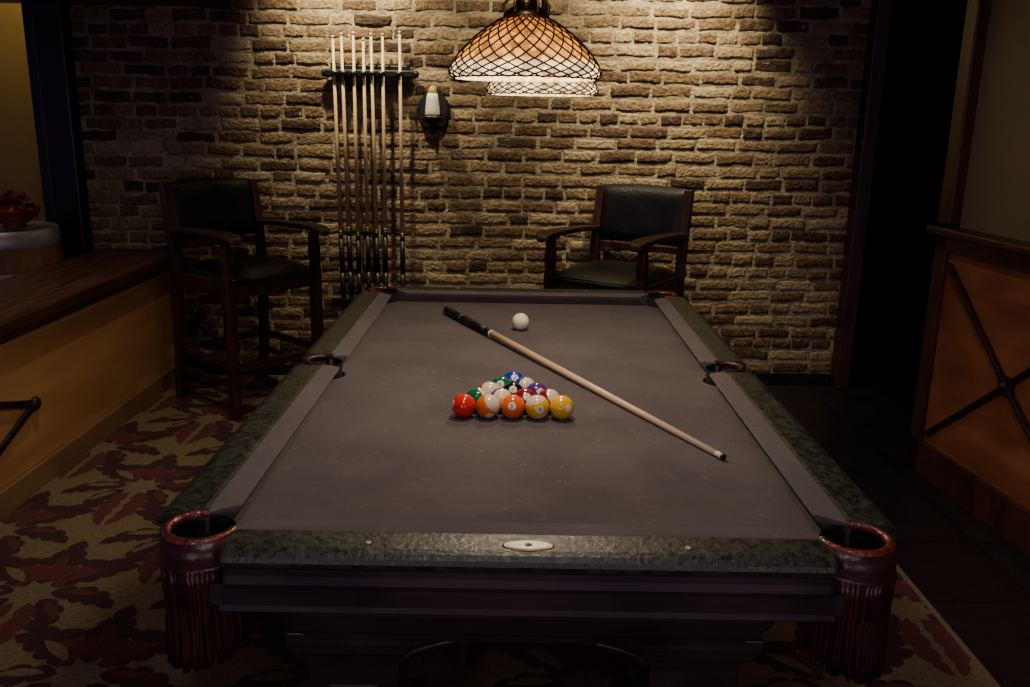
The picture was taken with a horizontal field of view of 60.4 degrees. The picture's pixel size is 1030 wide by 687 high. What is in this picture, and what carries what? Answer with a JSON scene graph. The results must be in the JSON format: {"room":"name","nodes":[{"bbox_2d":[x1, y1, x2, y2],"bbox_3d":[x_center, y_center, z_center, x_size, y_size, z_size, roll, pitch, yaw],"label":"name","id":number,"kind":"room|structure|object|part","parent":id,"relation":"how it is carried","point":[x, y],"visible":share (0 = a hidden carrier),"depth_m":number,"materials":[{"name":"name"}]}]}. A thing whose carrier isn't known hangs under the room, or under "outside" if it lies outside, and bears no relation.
{"room":"games hall","nodes":[
{"label":"games hall","id":0,"kind":"room"},
{"bbox_2d":[0,3,45,221],"bbox_3d":[-3.026,-1.390,5.490,2.100,2.800,0.100,1,14,0],"label":"wall","id":1,"kind":"structure","parent":0,"point":[19,159],"depth_m":5.44,"materials":[{"name":"paint"}]},
{"bbox_2d":[21,2,54,222],"bbox_3d":[-2.522,-1.202,4.793,0.055,2.800,0.220,1,14,0],"label":"door frame","id":2,"kind":"structure","parent":0,"point":[25,6],"depth_m":4.67,"materials":[{"name":"blue paint"}]},
{"bbox_2d":[31,2,93,259],"bbox_3d":[-2.414,-1.206,4.812,0.150,2.800,0.300,1,14,0],"label":"post","id":3,"kind":"object","parent":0,"point":[51,20],"visible":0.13,"depth_m":4.68,"materials":[{"name":"black paint"}]},
{"bbox_2d":[69,0,871,384],"bbox_3d":[-0.249,-1.175,4.856,4.188,2.808,0.211,1,14,0],"label":"wall","id":4,"kind":"structure","parent":0,"point":[752,107],"depth_m":4.78,"materials":[{"name":"brick"}]},
{"bbox_2d":[321,30,418,305],"bbox_3d":[-0.769,-0.922,4.765,0.516,1.460,0.102,1,14,0],"label":"cue rack","id":5,"kind":"object","parent":4,"relation":"attached to","point":[342,73],"visible":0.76,"depth_m":4.74,"materials":[{"name":"black paint"}]},
{"bbox_3d":[-0.869,-0.229,4.940,0.295,0.027,0.085,1,14,0],"label":"rail","id":6,"kind":"part","parent":5,"relation":"part of","materials":[{"name":"black paint"}]},
{"bbox_3d":[-0.760,-1.419,4.649,0.470,0.040,0.055,1,14,0],"label":"rail","id":7,"kind":"part","parent":5,"relation":"part of","materials":[{"name":"black paint"}]},
{"bbox_3d":[-0.760,-1.427,4.679,0.400,0.090,0.017,1,14,0],"label":"rail","id":8,"kind":"part","parent":5,"relation":"part of","materials":[{"name":"black paint"}]},
{"bbox_3d":[-0.525,-1.414,4.647,0.046,0.044,0.045,1,14,0],"label":"knob","id":9,"kind":"part","parent":5,"relation":"part of","materials":[{"name":"black paint"}]},
{"bbox_2d":[418,85,449,134],"bbox_3d":[-0.434,-1.230,4.655,0.170,0.262,0.151,1,14,0],"label":"holder","id":10,"kind":"object","parent":4,"relation":"attached to","point":[433,107],"visible":1,"depth_m":4.65,"materials":[{"name":"black paint"}]},
{"bbox_2d":[420,116,444,126],"bbox_3d":[-0.435,-1.170,4.660,0.132,0.054,0.132,1,14,0],"label":"shelf","id":11,"kind":"object","parent":10,"relation":"attached to","point":[425,121],"depth_m":4.62,"materials":[{"name":"black metal"}]},
{"bbox_2d":[190,362,829,383],"bbox_3d":[-0.028,0.170,5.081,3.670,0.058,0.018,1,14,0],"label":"baseboard","id":12,"kind":"structure","parent":4,"relation":"attached to","point":[815,378],"depth_m":5.07,"materials":[{"name":"black paint"}]},
{"bbox_2d":[829,0,893,388],"bbox_3d":[1.880,-1.133,4.822,0.080,2.800,0.320,1,14,0],"label":"trim","id":13,"kind":"structure","parent":4,"relation":"attached to","point":[879,27],"depth_m":4.75,"materials":[{"name":"brown wood"}]},
{"bbox_2d":[187,348,1029,686],"bbox_3d":[-0.414,0.794,2.993,7.600,0.100,7.800,1,14,0],"label":"floor","id":14,"kind":"structure","parent":0,"point":[978,581],"depth_m":3.42,"materials":[{"name":"brown wood"}]},
{"bbox_2d":[0,221,64,279],"bbox_3d":[-2.598,-0.159,4.565,0.576,0.890,0.576,1,14,0],"label":"wine barrel","id":15,"kind":"object","parent":14,"relation":"on","point":[37,245],"visible":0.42,"depth_m":4.34,"materials":[{"name":"brown wood"}]},
{"bbox_2d":[0,189,42,228],"bbox_3d":[-2.487,-0.667,4.362,0.270,0.192,0.250,1,14,0],"label":"flower bowl","id":16,"kind":"object","parent":15,"relation":"on","point":[14,214],"visible":1,"depth_m":4.32,"materials":[{"name":"red ceramic"}]},
{"bbox_3d":[-2.590,-0.576,4.458,0.496,0.014,0.496,1,14,0],"label":"lid","id":17,"kind":"part","parent":15,"relation":"part of","materials":[{"name":"metal"}]},
{"bbox_2d":[0,248,183,519],"bbox_3d":[-2.083,0.282,3.215,0.465,0.725,3.670,1,14,0],"label":"counter","id":18,"kind":"object","parent":14,"relation":"on","point":[87,339],"depth_m":3.86,"materials":[{"name":"brown wood"}]},
{"bbox_3d":[-1.896,0.030,3.124,0.030,0.055,3.620,1,14,0],"label":"rail","id":19,"kind":"part","parent":18,"relation":"part of","materials":[{"name":"brown wood"}]},
{"bbox_2d":[0,248,183,338],"bbox_3d":[-2.077,-0.038,3.133,0.465,0.065,3.670,1,14,0],"label":"countertop","id":20,"kind":"structure","parent":18,"relation":"on","point":[30,298],"depth_m":3.96,"materials":[{"name":"brown wood"}]},
{"bbox_2d":[0,374,1000,686],"bbox_3d":[-0.289,0.784,2.815,3.190,0.012,4.660,1,14,0],"label":"patterned carpet","id":21,"kind":"object","parent":14,"relation":"on","point":[82,603],"visible":0.19,"depth_m":2.62,"materials":[{"name":"carpet"}]},
{"bbox_2d":[158,178,329,420],"bbox_3d":[-1.370,-0.259,4.523,0.668,1.122,0.596,13,19,39],"label":"chair","id":22,"kind":"object","parent":21,"relation":"on","point":[222,210],"visible":0.93,"depth_m":4.47,"materials":[{"name":"brown wood"}]},
{"bbox_3d":[-1.727,-0.253,4.496,0.102,1.110,0.042,13,19,39],"label":"leg","id":23,"kind":"part","parent":22,"relation":"part of","materials":[{"name":"brown wood"}]},
{"bbox_3d":[-1.490,-0.522,4.224,0.570,0.049,0.092,13,19,39],"label":"arm","id":24,"kind":"part","parent":22,"relation":"part of","materials":[{"name":"brown wood"}]},
{"bbox_3d":[-1.548,-0.532,4.612,0.022,0.035,0.504,13,19,39],"label":"rail","id":25,"kind":"part","parent":22,"relation":"part of","materials":[{"name":"brown wood"}]},
{"bbox_3d":[-1.356,-0.053,4.221,0.048,0.872,0.048,13,19,38],"label":"leg","id":26,"kind":"part","parent":22,"relation":"part of","materials":[{"name":"brown wood"}]},
{"bbox_3d":[-1.361,-0.400,4.481,0.510,0.055,0.490,13,19,39],"label":"seat","id":27,"kind":"part","parent":22,"relation":"part of","materials":[{"name":"black leather"}]},
{"bbox_3d":[-1.361,-0.368,4.489,0.502,0.030,0.482,13,19,39],"label":"seat","id":28,"kind":"part","parent":22,"relation":"part of","materials":[{"name":"black leather"}]},
{"bbox_3d":[-1.402,-0.343,4.870,0.102,1.110,0.042,13,19,38],"label":"leg","id":29,"kind":"part","parent":22,"relation":"part of","materials":[{"name":"brown wood"}]},
{"bbox_3d":[-1.190,0.066,4.445,0.046,0.004,0.444,13,19,38],"label":"foot plate","id":30,"kind":"part","parent":22,"relation":"part of","materials":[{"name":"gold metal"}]},
{"bbox_3d":[-1.164,-0.612,4.598,0.570,0.049,0.092,13,19,39],"label":"arm","id":31,"kind":"part","parent":22,"relation":"part of","materials":[{"name":"brown wood"}]},
{"bbox_3d":[-1.031,-0.143,4.595,0.048,0.872,0.048,13,19,38],"label":"leg","id":32,"kind":"part","parent":22,"relation":"part of","materials":[{"name":"brown wood"}]},
{"bbox_2d":[157,286,897,686],"bbox_3d":[0.019,0.436,2.559,1.270,0.798,2.246,1,14,0],"label":"pool table","id":33,"kind":"object","parent":21,"relation":"on","point":[382,525],"visible":0.99,"depth_m":1.66,"materials":[{"name":"grey fabric"}]},
{"bbox_3d":[-0.570,0.187,1.959,0.082,0.029,0.927,1,14,0],"label":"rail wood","id":34,"kind":"part","parent":33,"relation":"part of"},
{"bbox_2d":[205,365,338,535],"bbox_3d":[-0.504,0.194,1.970,0.050,0.043,0.940,1,14,0],"label":"cushion","id":35,"kind":"object","parent":33,"relation":"on","point":[243,492],"depth_m":1.81,"materials":[{"name":"fabric"}]},
{"bbox_3d":[-0.566,-0.073,2.969,0.082,0.029,0.927,1,14,0],"label":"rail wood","id":36,"kind":"part","parent":33,"relation":"part of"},
{"bbox_3d":[-0.311,0.763,1.808,0.250,0.528,0.230,1,14,0],"label":"leg","id":37,"kind":"part","parent":33,"relation":"part of","materials":[{"name":"brown wood"}]},
{"bbox_3d":[-0.311,0.756,1.720,0.108,0.228,0.010,1,14,0],"label":"leg panel","id":38,"kind":"part","parent":33,"relation":"part of","materials":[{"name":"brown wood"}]},
{"bbox_2d":[329,293,390,365],"bbox_3d":[-0.500,-0.061,2.963,0.050,0.043,0.940,1,14,0],"label":"cushion","id":39,"kind":"object","parent":33,"relation":"on","point":[353,342],"depth_m":2.85,"materials":[{"name":"fabric"}]},
{"bbox_2d":[451,393,475,417],"bbox_3d":[-0.124,0.150,2.135,0.059,0.059,0.059,6,15,20],"label":"ball","id":40,"kind":"object","parent":33,"relation":"on","point":[463,405],"visible":1,"depth_m":2.11,"materials":[{"name":"red plastic"}]},
{"bbox_2d":[466,387,486,410],"bbox_3d":[-0.094,0.138,2.185,0.059,0.059,0.059,8,16,25],"label":"ball","id":41,"kind":"object","parent":33,"relation":"on","point":[476,393],"visible":0.29,"depth_m":2.16,"materials":[{"name":"plastic"}]},
{"bbox_2d":[476,394,499,417],"bbox_3d":[-0.065,0.151,2.135,0.059,0.059,0.059,8,16,25],"label":"ball","id":42,"kind":"object","parent":33,"relation":"on","point":[487,405],"visible":1,"depth_m":2.11,"materials":[{"name":"plastic"}]},
{"bbox_2d":[479,382,499,393],"bbox_3d":[-0.065,0.126,2.235,0.059,0.059,0.059,-3,15,-17],"label":"ball","id":43,"kind":"object","parent":33,"relation":"on","point":[488,387],"visible":0.4,"depth_m":2.21,"materials":[{"name":"plastic"}]},
{"bbox_2d":[491,388,510,411],"bbox_3d":[-0.035,0.139,2.185,0.059,0.059,0.059,6,15,17],"label":"ball","id":44,"kind":"object","parent":33,"relation":"on","point":[500,393],"visible":0.4,"depth_m":2.16,"materials":[{"name":"plastic"}]},
{"bbox_2d":[492,376,510,387],"bbox_3d":[-0.035,0.113,2.284,0.059,0.059,0.059,7,16,22],"label":"ball","id":45,"kind":"object","parent":33,"relation":"on","point":[501,381],"visible":0.42,"depth_m":2.26,"materials":[{"name":"green plastic"}]},
{"bbox_2d":[497,381,503,387],"bbox_3d":[-0.038,0.104,2.257,0.020,0.020,0.002,10,-19,10],"label":"number spot","id":46,"kind":"object","parent":45,"relation":"on","point":[500,383],"depth_m":2.26,"materials":[{"name":"white plastic"}]},
{"bbox_2d":[500,394,524,418],"bbox_3d":[-0.006,0.152,2.135,0.059,0.059,0.059,7,16,22],"label":"ball","id":47,"kind":"object","parent":33,"relation":"on","point":[512,406],"visible":1,"depth_m":2.11,"materials":[{"name":"orange plastic"}]},
{"bbox_2d":[508,402,515,409],"bbox_3d":[-0.007,0.149,2.106,0.020,0.020,0.002,8,-5,4],"label":"number spot","id":48,"kind":"object","parent":47,"relation":"on","point":[513,404],"depth_m":2.11,"materials":[{"name":"white plastic"}]},
{"bbox_2d":[503,382,522,393],"bbox_3d":[-0.005,0.127,2.235,0.059,0.059,0.059,8,16,26],"label":"ball","id":49,"kind":"object","parent":33,"relation":"on","point":[512,387],"visible":0.42,"depth_m":2.21,"materials":[{"name":"black plastic"}]},
{"bbox_2d":[509,386,516,392],"bbox_3d":[-0.005,0.114,2.208,0.019,0.020,0.002,1,-26,0],"label":"number spot","id":50,"kind":"object","parent":49,"relation":"on","point":[510,389],"depth_m":2.21,"materials":[{"name":"white plastic"}]},
{"bbox_2d":[504,371,522,381],"bbox_3d":[-0.005,0.101,2.334,0.059,0.059,0.059,9,16,29],"label":"ball","id":51,"kind":"object","parent":33,"relation":"on","point":[513,376],"visible":0.42,"depth_m":2.31,"materials":[{"name":"blue plastic"}]},
{"bbox_2d":[511,374,517,380],"bbox_3d":[-0.001,0.089,2.308,0.020,0.020,0.002,5,-26,-7],"label":"number spot","id":52,"kind":"object","parent":51,"relation":"on","point":[512,377],"depth_m":2.31,"materials":[{"name":"white plastic"}]},
{"bbox_2d":[512,313,528,329],"bbox_3d":[0.019,-0.075,3.021,0.059,0.059,0.059,1,14,0],"label":"cue ball","id":53,"kind":"object","parent":33,"relation":"on","point":[520,321],"visible":1,"depth_m":3.00,"materials":[{"name":"white plastic"}]},
{"bbox_3d":[0.030,-0.202,3.512,0.964,0.029,0.082,1,14,0],"label":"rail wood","id":54,"kind":"part","parent":33,"relation":"part of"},
{"bbox_2d":[397,290,648,304],"bbox_3d":[0.030,-0.176,3.450,0.990,0.043,0.050,1,14,0],"label":"cushion","id":55,"kind":"object","parent":33,"relation":"on","point":[435,297],"depth_m":3.44,"materials":[{"name":"fabric"}]},
{"bbox_2d":[515,388,534,411],"bbox_3d":[0.024,0.140,2.185,0.059,0.059,0.059,8,16,24],"label":"ball","id":56,"kind":"object","parent":33,"relation":"on","point":[524,393],"visible":0.41,"depth_m":2.16,"materials":[{"name":"red plastic"}]},
{"bbox_2d":[523,393,530,400],"bbox_3d":[0.029,0.130,2.158,0.020,0.019,0.002,-2,-20,-11],"label":"number spot","id":57,"kind":"object","parent":56,"relation":"on","point":[524,396],"depth_m":2.16,"materials":[{"name":"white plastic"}]},
{"bbox_2d":[515,376,534,387],"bbox_3d":[0.025,0.115,2.284,0.059,0.059,0.059,9,17,29],"label":"ball","id":58,"kind":"object","parent":33,"relation":"on","point":[524,381],"visible":0.3,"depth_m":2.26,"materials":[{"name":"plastic"}]},
{"bbox_3d":[0.023,0.221,2.504,1.218,0.207,2.194,1,14,0],"label":"frame","id":59,"kind":"part","parent":33,"relation":"part of","materials":[{"name":"brown wood"}]},
{"bbox_3d":[0.021,0.336,1.416,0.964,0.029,0.082,1,14,0],"label":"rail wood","id":60,"kind":"part","parent":33,"relation":"part of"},
{"bbox_3d":[0.021,0.370,1.429,0.964,0.042,0.076,1,14,0],"label":"rail skirt","id":61,"kind":"part","parent":33,"relation":"part of","materials":[{"name":"brown wood"}]},
{"bbox_3d":[0.021,0.329,1.483,0.990,0.043,0.050,1,14,0],"label":"rail cushion","id":62,"kind":"part","parent":33,"relation":"part of","materials":[{"name":"fabric"}]},
{"bbox_3d":[0.021,0.322,1.410,0.074,0.002,0.029,1,14,0],"label":"plate","id":63,"kind":"part","parent":33,"relation":"part of","materials":[{"name":"white plastic"}]},
{"bbox_2d":[525,395,548,418],"bbox_3d":[0.054,0.153,2.135,0.059,0.059,0.059,9,16,27],"label":"ball","id":64,"kind":"object","parent":33,"relation":"on","point":[536,406],"visible":1,"depth_m":2.11,"materials":[{"name":"plastic"}]},
{"bbox_2d":[536,406,543,413],"bbox_3d":[0.060,0.158,2.107,0.020,0.020,0.002,-19,12,-9],"label":"number spot","id":65,"kind":"object","parent":64,"relation":"attached to","point":[542,409],"depth_m":2.11,"materials":[{"name":"white plastic"}]},
{"bbox_2d":[527,382,546,394],"bbox_3d":[0.054,0.128,2.235,0.059,0.059,0.059,9,16,27],"label":"ball","id":66,"kind":"object","parent":33,"relation":"on","point":[536,387],"visible":0.38,"depth_m":2.21,"materials":[{"name":"purple plastic"}]},
{"bbox_2d":[539,389,558,412],"bbox_3d":[0.084,0.141,2.185,0.059,0.059,0.059,8,16,25],"label":"ball","id":67,"kind":"object","parent":33,"relation":"on","point":[549,394],"visible":0.39,"depth_m":2.16,"materials":[{"name":"plastic"}]},
{"bbox_2d":[550,395,573,419],"bbox_3d":[0.113,0.154,2.135,0.059,0.059,0.059,7,16,22],"label":"ball","id":68,"kind":"object","parent":33,"relation":"on","point":[561,406],"visible":1,"depth_m":2.11,"materials":[{"name":"yellow plastic"}]},
{"bbox_2d":[565,404,571,411],"bbox_3d":[0.128,0.155,2.111,0.020,0.019,0.002,-1,2,-32],"label":"number spot","id":69,"kind":"object","parent":68,"relation":"attached to","point":[568,408],"depth_m":2.11,"materials":[{"name":"white plastic"}]},
{"bbox_2d":[443,306,725,459],"bbox_3d":[0.093,0.057,2.571,0.030,0.030,1.574,-6,16,-26],"label":"stick","id":70,"kind":"object","parent":33,"relation":"on","point":[464,319],"visible":1,"depth_m":2.43,"materials":[{"name":"beige wood"}]},
{"bbox_2d":[655,297,718,371],"bbox_3d":[0.555,-0.042,2.963,0.050,0.043,0.940,1,14,0],"label":"cushion","id":71,"kind":"object","parent":33,"relation":"on","point":[695,350],"depth_m":2.85,"materials":[{"name":"fabric"}]},
{"bbox_3d":[0.339,0.767,1.720,0.108,0.228,0.010,1,14,0],"label":"leg panel","id":72,"kind":"part","parent":33,"relation":"part of","materials":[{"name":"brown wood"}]},
{"bbox_3d":[0.339,0.774,1.808,0.250,0.528,0.230,1,14,0],"label":"leg","id":73,"kind":"part","parent":33,"relation":"part of","materials":[{"name":"brown wood"}]},
{"bbox_3d":[0.622,-0.052,2.969,0.082,0.029,0.927,1,14,0],"label":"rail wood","id":74,"kind":"part","parent":33,"relation":"part of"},
{"bbox_2d":[709,372,850,546],"bbox_3d":[0.551,0.213,1.970,0.050,0.043,0.940,1,14,0],"label":"cushion","id":75,"kind":"object","parent":33,"relation":"on","point":[812,505],"depth_m":1.81,"materials":[{"name":"fabric"}]},
{"bbox_3d":[0.617,0.207,1.959,0.082,0.029,0.927,1,14,0],"label":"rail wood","id":76,"kind":"part","parent":33,"relation":"part of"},
{"bbox_2d":[536,184,694,297],"bbox_3d":[0.514,-0.231,4.542,0.596,1.122,0.668,10,17,32],"label":"chair","id":77,"kind":"object","parent":21,"relation":"on","point":[644,216],"visible":0.7,"depth_m":4.54,"materials":[{"name":"black leather"}]},
{"bbox_3d":[0.172,-0.102,4.516,0.048,0.872,0.048,10,17,32],"label":"leg","id":78,"kind":"part","parent":77,"relation":"part of","materials":[{"name":"brown wood"}]},
{"bbox_3d":[0.281,-0.576,4.554,0.092,0.049,0.570,10,17,32],"label":"arm","id":79,"kind":"part","parent":77,"relation":"part of","materials":[{"name":"brown wood"}]},
{"bbox_3d":[0.442,-0.314,4.883,0.042,1.110,0.102,10,17,32],"label":"leg","id":80,"kind":"part","parent":77,"relation":"part of","materials":[{"name":"brown wood"}]},
{"bbox_3d":[0.511,-0.340,4.506,0.482,0.030,0.502,10,17,32],"label":"seat","id":81,"kind":"part","parent":77,"relation":"part of","materials":[{"name":"black leather"}]},
{"bbox_3d":[0.511,-0.371,4.498,0.490,0.055,0.510,10,17,32],"label":"seat","id":82,"kind":"part","parent":77,"relation":"part of","materials":[{"name":"black leather"}]},
{"bbox_3d":[0.648,-0.510,4.676,0.504,0.035,0.022,10,17,32],"label":"rail","id":83,"kind":"part","parent":77,"relation":"part of","materials":[{"name":"brown wood"}]},
{"bbox_3d":[0.594,-0.026,4.250,0.048,0.872,0.048,10,17,32],"label":"leg","id":84,"kind":"part","parent":77,"relation":"part of","materials":[{"name":"brown wood"}]},
{"bbox_3d":[0.703,-0.500,4.288,0.092,0.049,0.570,10,17,32],"label":"arm","id":85,"kind":"part","parent":77,"relation":"part of","materials":[{"name":"brown wood"}]},
{"bbox_3d":[0.864,-0.238,4.618,0.042,1.110,0.102,10,17,32],"label":"leg","id":86,"kind":"part","parent":77,"relation":"part of","materials":[{"name":"brown wood"}]},
{"bbox_2d":[854,0,967,349],"bbox_3d":[2.599,-1.329,5.635,1.250,2.800,0.100,1,14,0],"label":"doorway","id":87,"kind":"structure","parent":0,"point":[925,39],"depth_m":5.64,"materials":[{"name":"paint"}]},
{"bbox_2d":[960,0,1029,241],"bbox_3d":[2.030,-0.870,1.678,0.100,1.740,3.525,0,14,-5],"label":"wall","id":88,"kind":"structure","parent":0,"point":[997,190],"depth_m":3.31,"materials":[{"name":"beige paint"}]},
{"bbox_3d":[-0.365,-2.015,2.272,7.600,0.100,7.800,1,14,0],"label":"ceiling","id":89,"kind":"structure","parent":0,"visible":0},
{"bbox_2d":[0,0,200,6],"bbox_3d":[-2.398,-1.854,3.373,1.540,0.808,2.335,1,14,0],"label":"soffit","id":90,"kind":"structure","parent":89,"relation":"attached to","point":[84,2],"depth_m":4.48,"materials":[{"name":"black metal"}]},
{"bbox_2d":[448,0,601,96],"bbox_3d":[0.061,-1.270,2.151,0.344,1.268,1.204,2,14,4],"label":"lamp","id":91,"kind":"object","parent":89,"relation":"hanging from","point":[524,51],"visible":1,"depth_m":1.87,"materials":[{"name":"orange glass"}]},
{"bbox_3d":[0.023,-0.653,1.959,0.336,0.132,0.336,1,14,0],"label":"shade glass","id":92,"kind":"part","parent":91,"relation":"part of","materials":[{"name":"orange glass"}]},
{"bbox_3d":[0.084,-0.821,2.680,0.336,0.132,0.336,1,14,0],"label":"shade glass","id":93,"kind":"part","parent":91,"relation":"part of","materials":[{"name":"white glass"}]},
{"bbox_3d":[1.992,0.495,2.066,0.120,1.020,3.600,0,14,-5],"label":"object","id":94,"kind":"object","parent":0,"visible":0},
{"bbox_2d":[906,235,948,470],"bbox_3d":[1.758,0.052,3.755,0.030,1.030,0.080,0,14,-5],"label":"stile","id":95,"kind":"object","parent":94,"relation":"attached to","point":[941,257],"visible":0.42,"depth_m":3.73,"materials":[{"name":"brown wood"}]},
{"bbox_2d":[906,436,1029,556],"bbox_3d":[1.910,0.917,2.167,0.033,0.150,3.600,0,14,-5],"label":"baseboard","id":96,"kind":"structure","parent":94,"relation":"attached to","point":[1008,518],"depth_m":3.42,"materials":[{"name":"brown wood"}]},
{"bbox_2d":[923,253,1029,509],"bbox_3d":[1.816,0.143,3.234,0.014,0.815,0.980,0,14,-5],"label":"panel","id":97,"kind":"object","parent":94,"relation":"attached to","point":[989,440],"visible":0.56,"depth_m":3.38,"materials":[{"name":"brown wood"}]},
{"bbox_2d":[923,388,998,434],"bbox_3d":[1.778,0.270,3.502,0.034,0.364,0.466,0,14,-5],"label":"strap","id":98,"kind":"object","parent":97,"relation":"attached to","point":[993,393],"visible":0.8,"depth_m":3.49,"materials":[{"name":"black metal"}]},
{"bbox_2d":[946,263,1004,380],"bbox_3d":[1.784,-0.083,3.411,0.034,0.383,0.466,0,14,-5],"label":"strap","id":99,"kind":"object","parent":97,"relation":"attached to","point":[952,270],"visible":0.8,"depth_m":3.41,"materials":[{"name":"black metal"}]},
{"bbox_2d":[997,374,1013,396],"bbox_3d":[1.796,0.156,3.236,0.020,0.072,0.070,0,14,-5],"label":"strap plate","id":100,"kind":"object","parent":97,"relation":"attached to","point":[1010,387],"visible":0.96,"depth_m":3.21,"materials":[{"name":"black metal"}]},
{"bbox_2d":[997,380,1006,391],"bbox_3d":[1.779,0.156,3.234,0.018,0.043,0.044,0,14,-5],"label":"boss","id":101,"kind":"object","parent":100,"relation":"attached to","point":[1002,386],"depth_m":3.22,"materials":[{"name":"black metal"}]},
{"bbox_2d":[1004,390,1029,442],"bbox_3d":[1.820,0.385,3.058,0.034,0.364,0.466,0,14,-5],"label":"strap","id":102,"kind":"object","parent":97,"relation":"attached to","point":[1023,421],"visible":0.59,"depth_m":3.15,"materials":[{"name":"black metal"}]},
{"bbox_2d":[1006,367,1029,384],"bbox_3d":[1.826,0.031,2.968,0.034,0.383,0.466,0,14,-5],"label":"strap","id":103,"kind":"object","parent":97,"relation":"attached to","point":[1025,373],"visible":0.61,"depth_m":3.15,"materials":[{"name":"black metal"}]},
{"bbox_2d":[926,224,1029,256],"bbox_3d":[1.973,-0.029,1.944,0.196,0.035,3.630,0,14,-5],"label":"cap","id":104,"kind":"object","parent":94,"relation":"on","point":[1007,244],"visible":0.74,"depth_m":3.33,"materials":[{"name":"brown wood"}]},
{"bbox_2d":[938,0,991,224],"bbox_3d":[1.846,-1.327,3.414,0.160,1.725,0.085,0,14,-5],"label":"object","id":105,"kind":"object","parent":104,"relation":"on","point":[977,17],"visible":0.49,"depth_m":3.49,"materials":[{"name":"brown wood"}]},
{"bbox_2d":[935,236,1029,273],"bbox_3d":[1.926,0.024,1.938,0.033,0.065,3.600,0,14,-5],"label":"rail","id":106,"kind":"object","parent":94,"relation":"attached to","point":[1013,261],"visible":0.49,"depth_m":3.33,"materials":[{"name":"brown wood"}]}
]}

